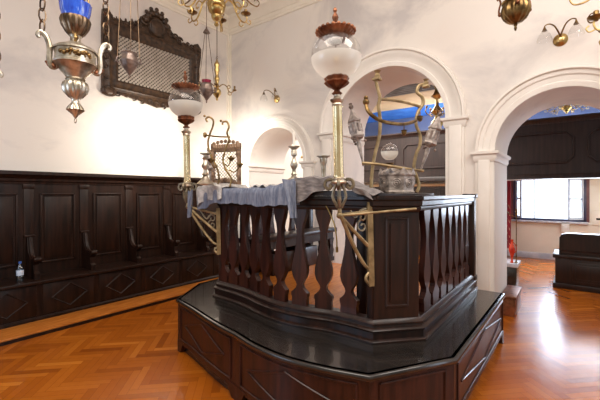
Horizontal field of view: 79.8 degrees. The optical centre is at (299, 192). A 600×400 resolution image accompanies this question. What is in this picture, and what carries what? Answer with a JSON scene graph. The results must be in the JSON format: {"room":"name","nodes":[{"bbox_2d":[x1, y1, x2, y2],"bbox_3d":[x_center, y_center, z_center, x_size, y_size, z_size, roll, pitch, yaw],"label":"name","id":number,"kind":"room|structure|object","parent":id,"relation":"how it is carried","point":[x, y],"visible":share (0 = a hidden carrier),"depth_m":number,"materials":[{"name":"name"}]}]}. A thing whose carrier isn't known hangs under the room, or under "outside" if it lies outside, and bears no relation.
{"room":"house of worship","nodes":[
{"label":"house of worship","id":0,"kind":"room"},
{"bbox_2d":[0,0,226,178],"bbox_3d":[-3.035,-0.930,4.910,0.250,4.900,7.160,0,0,37],"label":"wall","id":1,"kind":"structure","parent":0,"point":[121,135],"depth_m":4.92,"materials":[{"name":"beige paint"}]},
{"bbox_2d":[100,7,200,113],"bbox_3d":[-2.254,-2.120,5.660,0.092,1.577,1.702,0,0,37],"label":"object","id":2,"kind":"object","parent":1,"relation":"attached to","point":[165,59],"visible":0.74,"depth_m":5.57,"materials":[{"name":"brown wood"}]},
{"bbox_2d":[227,35,231,177],"bbox_3d":[-1.356,-1.605,6.862,0.070,2.810,0.060,0,0,37],"label":"trim","id":3,"kind":"structure","parent":1,"relation":"attached to","point":[229,37],"depth_m":6.86,"materials":[{"name":"white paint"}]},
{"bbox_2d":[224,0,240,5],"bbox_3d":[0.734,-3.430,2.053,9.710,0.100,7.160,0,0,37],"label":"ceiling","id":4,"kind":"structure","parent":0,"point":[228,3],"depth_m":6.39,"materials":[{"name":"white paint"}]},
{"bbox_2d":[0,14,3,77],"bbox_3d":[-2.260,-1.740,2.400,0.318,2.932,0.318,0,0,13],"label":"hanging lamp","id":5,"kind":"object","parent":4,"relation":"hanging from","point":[1,72],"visible":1,"depth_m":2.51,"materials":[{"name":"silver metal"}]},
{"bbox_2d":[35,0,111,122],"bbox_3d":[-1.501,-1.927,2.400,0.318,2.932,0.318,0,0,13],"label":"hanging lamp","id":6,"kind":"object","parent":4,"relation":"hanging from","point":[74,59],"visible":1,"depth_m":2.34,"materials":[{"name":"silver metal"}]},
{"bbox_2d":[115,0,141,77],"bbox_3d":[-1.720,-2.261,3.579,0.245,2.238,0.234,0,0,37],"label":"hanging lamp","id":7,"kind":"object","parent":4,"relation":"hanging from","point":[129,61],"visible":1,"depth_m":3.55,"materials":[{"name":"silver metal"}]},
{"bbox_2d":[197,1,216,102],"bbox_3d":[-1.208,-2.261,4.579,0.245,2.238,0.234,0,0,37],"label":"hanging lamp","id":8,"kind":"object","parent":4,"relation":"hanging from","point":[206,90],"visible":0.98,"depth_m":4.56,"materials":[{"name":"silver metal"}]},
{"bbox_2d":[198,56,236,100],"bbox_3d":[-1.295,-2.404,5.600,0.463,1.952,0.463,0,0,37],"label":"chandelier","id":9,"kind":"object","parent":4,"relation":"hanging from","point":[217,94],"visible":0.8,"depth_m":5.58,"materials":[{"name":"gold metal"}]},
{"bbox_2d":[177,0,259,31],"bbox_3d":[-0.930,-2.614,4.000,1.053,1.531,1.009,0,0,37],"label":"chandelier","id":10,"kind":"object","parent":4,"relation":"hanging from","point":[216,8],"visible":1,"depth_m":3.99,"materials":[{"name":"gold metal"}]},
{"bbox_2d":[497,0,531,30],"bbox_3d":[1.776,-2.369,2.994,0.275,2.043,0.265,0,0,37],"label":"lamp","id":11,"kind":"object","parent":4,"relation":"hanging from","point":[513,12],"visible":1,"depth_m":2.95,"materials":[{"name":"gold metal"}]},
{"bbox_2d":[569,0,589,5],"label":"chandelier","id":12,"kind":"object","parent":4,"relation":"hanging from","point":[569,0],"depth_m":2.91,"materials":[{"name":"gold metal"}]},
{"bbox_2d":[585,10,599,32],"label":"chandelier","id":13,"kind":"object","parent":4,"relation":"hanging from","point":[594,17],"depth_m":2.88,"materials":[{"name":"gold metal"}]},
{"bbox_2d":[0,256,599,399],"bbox_3d":[2.084,1.501,3.628,9.460,0.002,11.300,0,0,37],"label":"floor","id":14,"kind":"structure","parent":0,"point":[550,350],"depth_m":3.24,"materials":[{"name":"brown wood"}]},
{"bbox_2d":[0,277,218,342],"bbox_3d":[-2.905,1.474,4.197,0.820,0.052,6.180,0,0,37],"label":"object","id":15,"kind":"structure","parent":14,"relation":"on","point":[7,334],"depth_m":4.26,"materials":[{"name":"brown wood"}]},
{"bbox_2d":[0,295,181,346],"bbox_3d":[-2.582,1.484,3.951,0.024,0.032,6.180,0,0,37],"label":"trim","id":16,"kind":"structure","parent":15,"relation":"attached to","point":[177,297],"depth_m":4.08,"materials":[{"name":"brown wood"}]},
{"bbox_2d":[0,170,229,329],"bbox_3d":[-2.969,0.599,4.392,0.458,1.702,5.915,0,0,37],"label":"bench","id":17,"kind":"object","parent":15,"relation":"on","point":[81,241],"visible":0.81,"depth_m":4.76,"materials":[{"name":"brown wood"}]},
{"bbox_2d":[16,261,23,275],"bbox_3d":[-3.137,0.887,4.022,0.070,0.225,0.069,0,0,37],"label":"water bottle","id":18,"kind":"object","parent":17,"relation":"on","point":[20,272],"visible":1,"depth_m":4.00,"materials":[{"name":"plastic"}]},
{"bbox_2d":[176,191,504,399],"bbox_3d":[0.255,0.744,3.516,2.776,1.512,2.538,0,0,37],"label":"bimah","id":19,"kind":"object","parent":14,"relation":"on","point":[424,330],"visible":0.91,"depth_m":2.61,"materials":[{"name":"black wood"}]},
{"bbox_2d":[168,71,220,254],"bbox_3d":[-1.045,-0.297,3.565,0.496,1.819,0.326,0,0,-17],"label":"globe lamp","id":20,"kind":"object","parent":19,"relation":"attached to","point":[186,111],"visible":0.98,"depth_m":3.50,"materials":[{"name":"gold metal"}]},
{"bbox_2d":[187,175,384,217],"bbox_3d":[-0.196,0.064,3.051,1.981,0.372,0.560,0,0,41],"label":"tablecloth","id":21,"kind":"object","parent":19,"relation":"on","point":[290,193],"visible":0.95,"depth_m":2.76,"materials":[{"name":"blue fabric"}]},
{"bbox_2d":[196,153,214,184],"bbox_3d":[-0.863,-0.212,3.280,0.164,0.292,0.162,0,0,37],"label":"candlestick","id":22,"kind":"object","parent":21,"relation":"on","point":[205,180],"visible":1,"depth_m":3.25,"materials":[{"name":"silver metal"}]},
{"bbox_2d":[207,148,213,179],"bbox_3d":[-0.889,-0.252,3.516,0.090,0.380,0.087,0,0,-27],"label":"candlestick","id":23,"kind":"object","parent":21,"relation":"on","point":[210,168],"visible":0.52,"depth_m":3.50,"materials":[{"name":"silver metal"}]},
{"bbox_2d":[203,115,243,186],"bbox_3d":[-0.723,-0.391,3.352,0.399,0.688,0.108,0,0,4],"label":"stand","id":24,"kind":"object","parent":21,"relation":"on","point":[211,160],"visible":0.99,"depth_m":3.34,"materials":[{"name":"gold metal"}]},
{"bbox_2d":[210,139,240,184],"bbox_3d":[-0.750,-0.282,3.609,0.344,0.504,0.068,0,0,17],"label":"lattice screen","id":25,"kind":"object","parent":21,"relation":"on","point":[232,147],"visible":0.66,"depth_m":3.60,"materials":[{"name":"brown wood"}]},
{"bbox_2d":[288,132,299,179],"bbox_3d":[-0.046,-0.280,2.780,0.124,0.390,0.123,0,0,37],"label":"candlestick","id":26,"kind":"object","parent":21,"relation":"on","point":[293,147],"visible":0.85,"depth_m":2.76,"materials":[{"name":"silver metal"}]},
{"bbox_2d":[317,155,329,176],"bbox_3d":[0.178,-0.176,2.720,0.100,0.203,0.099,0,0,37],"label":"candlestick","id":27,"kind":"object","parent":21,"relation":"on","point":[323,158],"visible":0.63,"depth_m":2.70,"materials":[{"name":"silver metal"}]},
{"bbox_2d":[239,227,336,275],"bbox_3d":[-0.080,0.720,4.448,0.260,0.460,1.646,0,0,37],"label":"bench","id":28,"kind":"object","parent":19,"relation":"on","point":[310,234],"visible":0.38,"depth_m":4.50,"materials":[{"name":"brown wood"}]},
{"bbox_2d":[311,7,416,286],"bbox_3d":[0.419,-0.282,2.347,0.670,1.849,0.460,0,0,16],"label":"globe lamp","id":29,"kind":"object","parent":19,"relation":"attached to","point":[335,65],"visible":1,"depth_m":2.31,"materials":[{"name":"gold metal"}]},
{"bbox_2d":[362,70,429,192],"bbox_3d":[0.751,-0.448,2.704,0.691,0.921,0.157,0,0,-32],"label":"stand","id":30,"kind":"object","parent":19,"relation":"on","point":[425,84],"visible":0.98,"depth_m":2.62,"materials":[{"name":"metal"}]},
{"bbox_2d":[348,103,366,165],"bbox_3d":[0.414,-0.430,2.656,0.122,0.479,0.122,0,0,-23],"label":"finial","id":31,"kind":"object","parent":30,"relation":"attached to","point":[355,127],"visible":0.98,"depth_m":2.63,"materials":[{"name":"silver metal"}]},
{"bbox_2d":[401,126,406,135],"bbox_3d":[0.811,-0.481,2.800,0.052,0.080,0.052,0,0,37],"label":"candle cup","id":32,"kind":"object","parent":30,"relation":"on","point":[403,132],"depth_m":2.79,"materials":[{"name":"gold metal"}]},
{"bbox_2d":[417,112,422,121],"bbox_3d":[0.956,-0.603,2.860,0.052,0.080,0.052,0,0,37],"label":"candle cup","id":33,"kind":"object","parent":30,"relation":"on","point":[419,117],"depth_m":2.85,"materials":[{"name":"gold metal"}]},
{"bbox_2d":[420,110,442,168],"bbox_3d":[1.014,-0.399,2.777,0.170,0.468,0.109,0,0,16],"label":"finial","id":34,"kind":"object","parent":30,"relation":"attached to","point":[432,135],"visible":0.95,"depth_m":2.74,"materials":[{"name":"silver metal"}]},
{"bbox_2d":[378,168,415,193],"bbox_3d":[0.731,-0.089,2.720,0.275,0.194,0.275,0,0,-30],"label":"diadem","id":35,"kind":"object","parent":19,"relation":"on","point":[391,180],"visible":0.97,"depth_m":2.61,"materials":[{"name":"silver metal"}]},
{"bbox_2d":[375,193,433,195],"bbox_3d":[0.737,0.017,2.742,0.606,0.017,0.391,0,0,-23],"label":"tray","id":36,"kind":"object","parent":19,"relation":"attached to","point":[386,194],"depth_m":2.55,"materials":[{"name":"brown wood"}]},
{"bbox_2d":[373,184,444,255],"bbox_3d":[2.874,0.650,8.717,2.530,1.700,0.573,0,0,37],"label":"pew","id":37,"kind":"object","parent":14,"relation":"on","point":[437,189],"visible":0.06,"depth_m":8.30,"materials":[{"name":"brown wood"}]},
{"bbox_2d":[502,285,521,316],"bbox_3d":[2.700,1.377,4.582,0.169,0.245,0.635,0,0,37],"label":"wooden step","id":38,"kind":"structure","parent":14,"relation":"on","point":[512,299],"depth_m":4.37,"materials":[{"name":"brown wood"}]},
{"bbox_2d":[507,259,520,285],"bbox_3d":[3.335,1.312,5.955,0.525,0.375,0.460,0,0,37],"label":"pedestal","id":39,"kind":"object","parent":14,"relation":"on","point":[513,269],"visible":0.41,"depth_m":5.68,"materials":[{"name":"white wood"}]},
{"bbox_2d":[507,209,517,262],"bbox_3d":[3.418,0.695,5.779,0.170,0.861,0.058,0,0,37],"label":"candle stand","id":40,"kind":"object","parent":39,"relation":"on","point":[516,211],"visible":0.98,"depth_m":5.74,"materials":[{"name":"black metal"}]},
{"bbox_2d":[509,239,516,262],"bbox_3d":[3.391,0.939,5.737,0.094,0.372,0.094,0,0,-8],"label":"vase","id":41,"kind":"object","parent":39,"relation":"on","point":[512,251],"visible":1,"depth_m":5.72,"materials":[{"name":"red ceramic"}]},
{"bbox_2d":[553,232,599,292],"bbox_3d":[5.302,1.067,5.047,2.845,0.865,0.610,0,0,37],"label":"pew","id":42,"kind":"object","parent":14,"relation":"on","point":[577,258],"visible":1,"depth_m":5.49,"materials":[{"name":"brown wood"}]},
{"bbox_2d":[284,133,364,230],"bbox_3d":[0.683,-0.290,9.320,0.230,3.620,4.360,0,0,37],"label":"wall","id":43,"kind":"structure","parent":0,"point":[288,170],"depth_m":7.95,"materials":[{"name":"white paint"}]},
{"bbox_2d":[241,165,284,187],"bbox_3d":[-0.733,0.500,6.980,0.304,2.000,1.040,0,0,37],"label":"trim","id":44,"kind":"structure","parent":43,"relation":"attached to","point":[245,169],"depth_m":6.63,"materials":[{"name":"white paint"}]},
{"bbox_2d":[381,151,397,168],"bbox_3d":[0.810,0.254,3.250,0.180,1.392,0.177,0,0,37],"label":"globe lamp","id":45,"kind":"object","parent":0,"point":[387,155],"visible":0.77,"depth_m":3.20,"materials":[{"name":"white glass"}]},
{"bbox_2d":[367,83,444,122],"bbox_3d":[4.337,-2.115,6.550,9.400,0.130,4.360,0,0,37],"label":"ceiling","id":46,"kind":"structure","parent":0,"point":[413,97],"depth_m":8.37,"materials":[{"name":"paint"}]},
{"bbox_2d":[425,86,444,126],"bbox_3d":[2.420,-1.521,6.288,0.382,1.118,0.400,0,0,37],"label":"hanging lamp","id":47,"kind":"object","parent":46,"relation":"hanging from","point":[436,95],"visible":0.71,"depth_m":6.27,"materials":[{"name":"gold metal"}]},
{"bbox_2d":[544,105,588,114],"bbox_3d":[4.899,-1.751,6.600,0.840,0.599,0.807,0,0,37],"label":"chandelier","id":48,"kind":"object","parent":46,"relation":"hanging from","point":[566,108],"visible":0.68,"depth_m":6.57,"materials":[{"name":"gold metal"}]},
{"bbox_2d":[232,0,599,292],"bbox_3d":[2.700,-0.930,4.441,9.460,4.900,0.980,0,0,37],"label":"wall","id":49,"kind":"structure","parent":0,"point":[487,57],"depth_m":4.84,"materials":[{"name":"beige paint"}]},
{"bbox_2d":[150,0,321,35],"bbox_3d":[0.538,-3.195,1.587,9.460,0.390,6.180,0,0,37],"label":"trim","id":50,"kind":"structure","parent":49,"relation":"attached to","point":[268,10],"depth_m":6.25,"materials":[{"name":"white paint"}]},
{"bbox_2d":[263,88,279,102],"bbox_3d":[-0.474,-1.641,6.068,0.400,0.202,0.260,0,0,37],"label":"wall sconce","id":51,"kind":"object","parent":49,"relation":"attached to","point":[276,98],"visible":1,"depth_m":6.13,"materials":[{"name":"gold metal"}]},
{"bbox_2d":[241,115,313,164],"bbox_3d":[-0.447,-0.909,6.170,1.635,0.818,0.085,0,0,37],"label":"trim","id":52,"kind":"structure","parent":49,"relation":"attached to","point":[276,121],"depth_m":6.13,"materials":[{"name":"white paint"}]},
{"bbox_2d":[298,160,316,244],"bbox_3d":[0.411,0.500,6.113,0.304,2.000,1.040,0,0,37],"label":"trim","id":53,"kind":"structure","parent":49,"relation":"attached to","point":[308,167],"depth_m":5.70,"materials":[{"name":"white paint"}]},
{"bbox_2d":[317,131,364,262],"bbox_3d":[0.702,0.290,5.893,0.324,2.420,1.040,0,0,37],"label":"trim","id":54,"kind":"structure","parent":49,"relation":"attached to","point":[326,138],"depth_m":5.48,"materials":[{"name":"white paint"}]},
{"bbox_2d":[319,46,466,132],"bbox_3d":[1.155,-1.448,4.956,2.114,1.057,0.085,0,0,37],"label":"trim","id":55,"kind":"structure","parent":49,"relation":"attached to","point":[433,68],"depth_m":4.71,"materials":[{"name":"white paint"}]},
{"bbox_2d":[440,115,469,194],"bbox_3d":[2.179,0.290,4.773,0.324,2.420,1.040,0,0,37],"label":"trim","id":56,"kind":"structure","parent":49,"relation":"attached to","point":[454,127],"depth_m":4.37,"materials":[{"name":"white paint"}]},
{"bbox_2d":[470,150,510,291],"bbox_3d":[2.443,0.510,4.573,0.304,1.980,1.040,0,0,37],"label":"pillar","id":57,"kind":"structure","parent":49,"relation":"attached to","point":[484,161],"depth_m":4.17,"materials":[{"name":"white paint"}]},
{"bbox_2d":[507,250,554,259],"bbox_3d":[4.362,1.435,6.393,9.170,0.130,4.140,0,0,37],"label":"baseboard","id":58,"kind":"structure","parent":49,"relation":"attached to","point":[519,253],"depth_m":8.21,"materials":[{"name":"grey stone"}]},
{"bbox_2d":[475,65,599,150],"bbox_3d":[2.739,-0.895,3.755,1.660,0.830,0.085,0,0,37],"label":"trim","id":59,"kind":"structure","parent":49,"relation":"attached to","point":[588,76],"depth_m":3.93,"materials":[{"name":"white paint"}]},
{"bbox_2d":[542,18,578,45],"bbox_3d":[2.671,-1.644,3.685,0.400,0.202,0.260,0,0,37],"label":"wall sconce","id":60,"kind":"object","parent":49,"relation":"attached to","point":[561,39],"visible":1,"depth_m":3.75,"materials":[{"name":"gold metal"}]},
{"bbox_2d":[365,105,599,253],"bbox_3d":[5.667,-0.300,8.140,9.200,3.640,0.220,0,0,37],"label":"wall","id":61,"kind":"structure","parent":0,"point":[531,236],"depth_m":8.17,"materials":[{"name":"white paint"}]},
{"bbox_2d":[364,112,599,182],"bbox_3d":[4.815,-0.805,7.471,8.550,1.110,1.865,0,0,37],"label":"gallery","id":62,"kind":"object","parent":61,"relation":"attached to","point":[561,147],"visible":0.49,"depth_m":6.71,"materials":[{"name":"brown wood"}]},
{"bbox_2d":[507,181,510,247],"bbox_3d":[4.063,0.460,7.642,0.750,1.400,0.099,0,0,37],"label":"curtain","id":63,"kind":"object","parent":62,"relation":"hanging from","point":[508,182],"visible":0.06,"depth_m":7.43,"materials":[{"name":"red fabric"}]},
{"bbox_2d":[511,179,589,224],"bbox_3d":[5.550,0.160,8.033,1.448,1.040,0.292,0,0,37],"label":"window","id":64,"kind":"structure","parent":61,"relation":"in","point":[585,183],"depth_m":7.86,"materials":[{"name":"paint"}]},
{"bbox_2d":[561,223,569,232],"bbox_3d":[5.793,0.762,7.840,0.150,0.230,0.095,0,0,37],"label":"wall box","id":65,"kind":"object","parent":61,"relation":"attached to","point":[565,227],"visible":0.98,"depth_m":7.80,"materials":[{"name":"white plastic"}]},
{"bbox_2d":[592,210,599,225],"bbox_3d":[6.294,0.538,7.503,0.300,0.320,0.031,0,0,37],"label":"notice","id":66,"kind":"object","parent":61,"relation":"attached to","point":[595,213],"visible":1,"depth_m":7.54,"materials":[{"name":"white paper"}]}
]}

